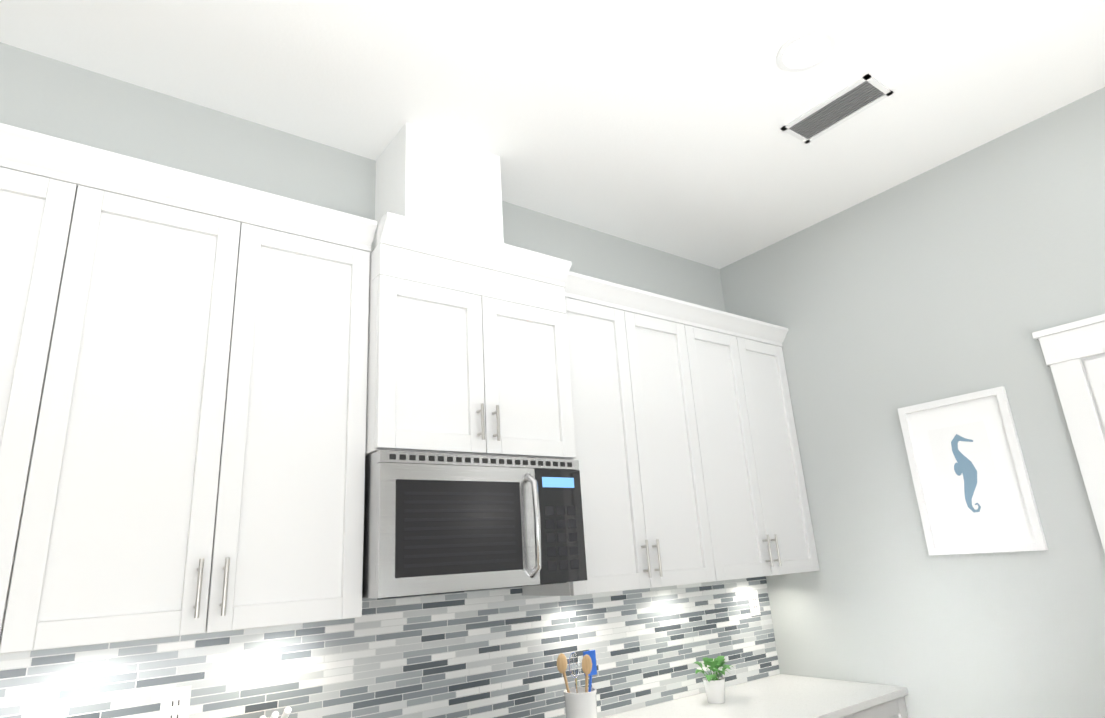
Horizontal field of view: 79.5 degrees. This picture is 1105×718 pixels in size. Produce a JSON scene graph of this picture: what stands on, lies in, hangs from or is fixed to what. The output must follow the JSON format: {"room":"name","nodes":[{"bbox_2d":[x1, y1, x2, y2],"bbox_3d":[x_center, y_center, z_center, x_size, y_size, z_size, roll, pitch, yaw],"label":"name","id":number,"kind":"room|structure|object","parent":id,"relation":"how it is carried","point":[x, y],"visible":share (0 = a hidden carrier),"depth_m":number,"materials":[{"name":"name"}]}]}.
{"room":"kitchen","nodes":[
{"label":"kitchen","id":0,"kind":"room"},
{"bbox_2d":[0,42,725,311],"bbox_3d":[-1.302,0.602,1.861,6.140,3.150,0.120,9,-21,-36],"label":"wall","id":1,"kind":"structure","parent":0,"point":[41,94],"depth_m":2.41,"materials":[{"name":"grey paint"}]},
{"bbox_2d":[0,127,115,653],"bbox_3d":[-1.495,0.059,1.605,0.546,1.240,0.328,9,-21,-36],"label":"upper cabinet","id":2,"kind":"object","parent":1,"relation":"attached to","point":[54,195],"depth_m":1.63,"materials":[{"name":"white wood"}]},
{"bbox_2d":[40,155,375,649],"bbox_3d":[-1.024,0.134,1.947,0.866,1.240,0.328,9,-21,-36],"label":"upper cabinet","id":3,"kind":"object","parent":1,"relation":"attached to","point":[183,377],"depth_m":1.83,"materials":[{"name":"white wood"}]},
{"bbox_2d":[0,576,779,717],"bbox_3d":[-0.355,1.146,2.326,3.700,0.670,0.009,9,-21,-36],"label":"backsplash","id":4,"kind":"structure","parent":1,"relation":"attached to","point":[491,653],"depth_m":2.31,"materials":[{"name":"tile"}]},
{"bbox_2d":[159,685,190,717],"bbox_3d":[-1.044,0.971,1.836,0.072,0.116,0.008,9,-21,-36],"label":"outlet","id":5,"kind":"object","parent":4,"relation":"attached to","point":[175,702],"visible":1,"depth_m":1.84,"materials":[{"name":"white plastic"}]},
{"bbox_2d":[748,590,760,615],"bbox_3d":[1.021,1.235,3.362,0.072,0.116,0.008,9,-21,-36],"label":"outlet","id":6,"kind":"object","parent":4,"relation":"attached to","point":[754,603],"visible":1,"depth_m":3.36,"materials":[{"name":"white plastic"}]},
{"bbox_2d":[365,212,575,459],"bbox_3d":[-0.344,-0.003,2.444,0.762,0.770,0.457,9,-21,-36],"label":"upper cabinet","id":7,"kind":"object","parent":1,"relation":"attached to","point":[468,352],"visible":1,"depth_m":2.27,"materials":[{"name":"white wood"}]},
{"bbox_2d":[374,123,503,248],"bbox_3d":[-0.458,-0.591,2.676,0.420,0.498,0.290,9,-21,-36],"label":"cover","id":8,"kind":"object","parent":7,"relation":"on","point":[430,177],"depth_m":2.57,"materials":[{"name":"white paint"}]},
{"bbox_2d":[362,450,586,597],"bbox_3d":[-0.303,0.566,2.263,0.754,0.418,0.474,9,-21,-36],"label":"microwave","id":9,"kind":"object","parent":7,"relation":"attached to","point":[437,523],"visible":1,"depth_m":2.07,"materials":[{"name":"metal"}]},
{"bbox_2d":[522,271,729,595],"bbox_3d":[0.271,0.341,2.889,0.827,1.240,0.328,9,-21,-36],"label":"upper cabinet","id":10,"kind":"object","parent":1,"relation":"attached to","point":[688,457],"depth_m":2.76,"materials":[{"name":"white wood"}]},
{"bbox_2d":[694,307,819,579],"bbox_3d":[0.838,0.432,3.302,0.825,1.240,0.328,9,-21,-36],"label":"upper cabinet","id":11,"kind":"object","parent":1,"relation":"attached to","point":[766,518],"depth_m":3.21,"materials":[{"name":"white wood"}]},
{"bbox_2d":[0,0,1104,268],"bbox_3d":[0.715,-1.917,-0.359,6.140,0.120,7.240,9,-21,-36],"label":"ceiling","id":12,"kind":"structure","parent":0,"point":[656,124],"depth_m":2.37,"materials":[{"name":"white paint"}]},
{"bbox_2d":[777,30,834,71],"bbox_3d":[0.867,-1.052,2.276,0.190,0.008,0.190,9,-21,-36],"label":"recessed light","id":13,"kind":"object","parent":12,"relation":"in","point":[806,50],"visible":1,"depth_m":2.27,"materials":[{"name":"white"}]},
{"bbox_2d":[781,74,892,143],"bbox_3d":[1.106,-0.969,2.599,0.180,0.008,0.370,9,-21,-36],"label":"ceiling vent","id":14,"kind":"object","parent":12,"relation":"in","point":[863,93],"visible":1,"depth_m":2.58,"materials":[{"name":"white metal"}]},
{"bbox_2d":[720,87,1104,717],"bbox_3d":[3.227,0.030,0.919,0.120,3.150,7.000,9,-21,-36],"label":"wall","id":15,"kind":"structure","parent":0,"point":[972,271],"depth_m":2.88,"materials":[{"name":"grey paint"}]},
{"bbox_2d":[898,386,1047,554],"bbox_3d":[1.721,0.475,2.767,0.022,0.640,0.430,9,-21,-36],"label":"framed picture","id":16,"kind":"object","parent":15,"relation":"attached to","point":[972,485],"visible":0.98,"depth_m":2.75,"materials":[{"name":"white paper"}]},
{"bbox_2d":[1032,314,1104,552],"bbox_3d":[2.269,0.841,1.885,0.082,2.280,1.060,9,-21,-36],"label":"door frame","id":17,"kind":"structure","parent":15,"relation":"attached to","point":[1074,354],"depth_m":2.47,"materials":[{"name":"white wood"}]},
{"bbox_3d":[0.911,1.205,-1.314,6.140,0.120,7.240,9,-21,-36],"label":"floor","id":18,"kind":"structure","parent":0,"visible":0},
{"bbox_2d":[851,714,858,717],"bbox_3d":[0.817,1.869,2.577,0.519,0.894,0.628,9,-21,-36],"label":"base cabinet","id":19,"kind":"object","parent":18,"relation":"on","point":[852,715],"depth_m":2.62,"materials":[{"name":"white"}]},
{"bbox_2d":[859,694,907,717],"bbox_3d":[1.141,1.921,2.813,0.528,0.894,0.628,9,-21,-36],"label":"base cabinet","id":20,"kind":"object","parent":18,"relation":"on","point":[897,709],"depth_m":2.77,"materials":[{"name":"white wood"}]},
{"bbox_2d":[603,674,907,717],"bbox_3d":[0.720,1.411,2.644,1.532,0.029,0.639,9,-21,-36],"label":"countertop","id":21,"kind":"structure","parent":20,"relation":"on","point":[780,695],"depth_m":2.75,"materials":[{"name":"white stone"}]},
{"bbox_2d":[557,650,596,717],"bbox_3d":[0.101,1.230,2.453,0.171,0.278,0.130,9,-21,-36],"label":"utensil crock","id":22,"kind":"object","parent":21,"relation":"on","point":[580,702],"visible":1,"depth_m":2.43,"materials":[{"name":"white ceramic"}]},
{"bbox_2d":[694,656,733,703],"bbox_3d":[0.692,1.360,2.821,0.192,0.173,0.159,9,-21,-36],"label":"potted plant","id":23,"kind":"object","parent":21,"relation":"on","point":[714,685],"visible":1,"depth_m":2.79,"materials":[{"name":"green plant"}]},
{"bbox_3d":[-1.019,1.555,1.225,1.336,0.925,0.664,9,-21,-36],"label":"base cabinet","id":24,"kind":"object","parent":18,"relation":"on","visible":0},
{"bbox_2d":[260,707,291,717],"bbox_3d":[-0.770,1.095,1.810,0.100,0.265,0.206,9,-21,-36],"label":"knife block","id":25,"kind":"object","parent":24,"relation":"on","point":[286,712],"visible":1,"depth_m":1.83,"materials":[{"name":"white wood"}]}
]}

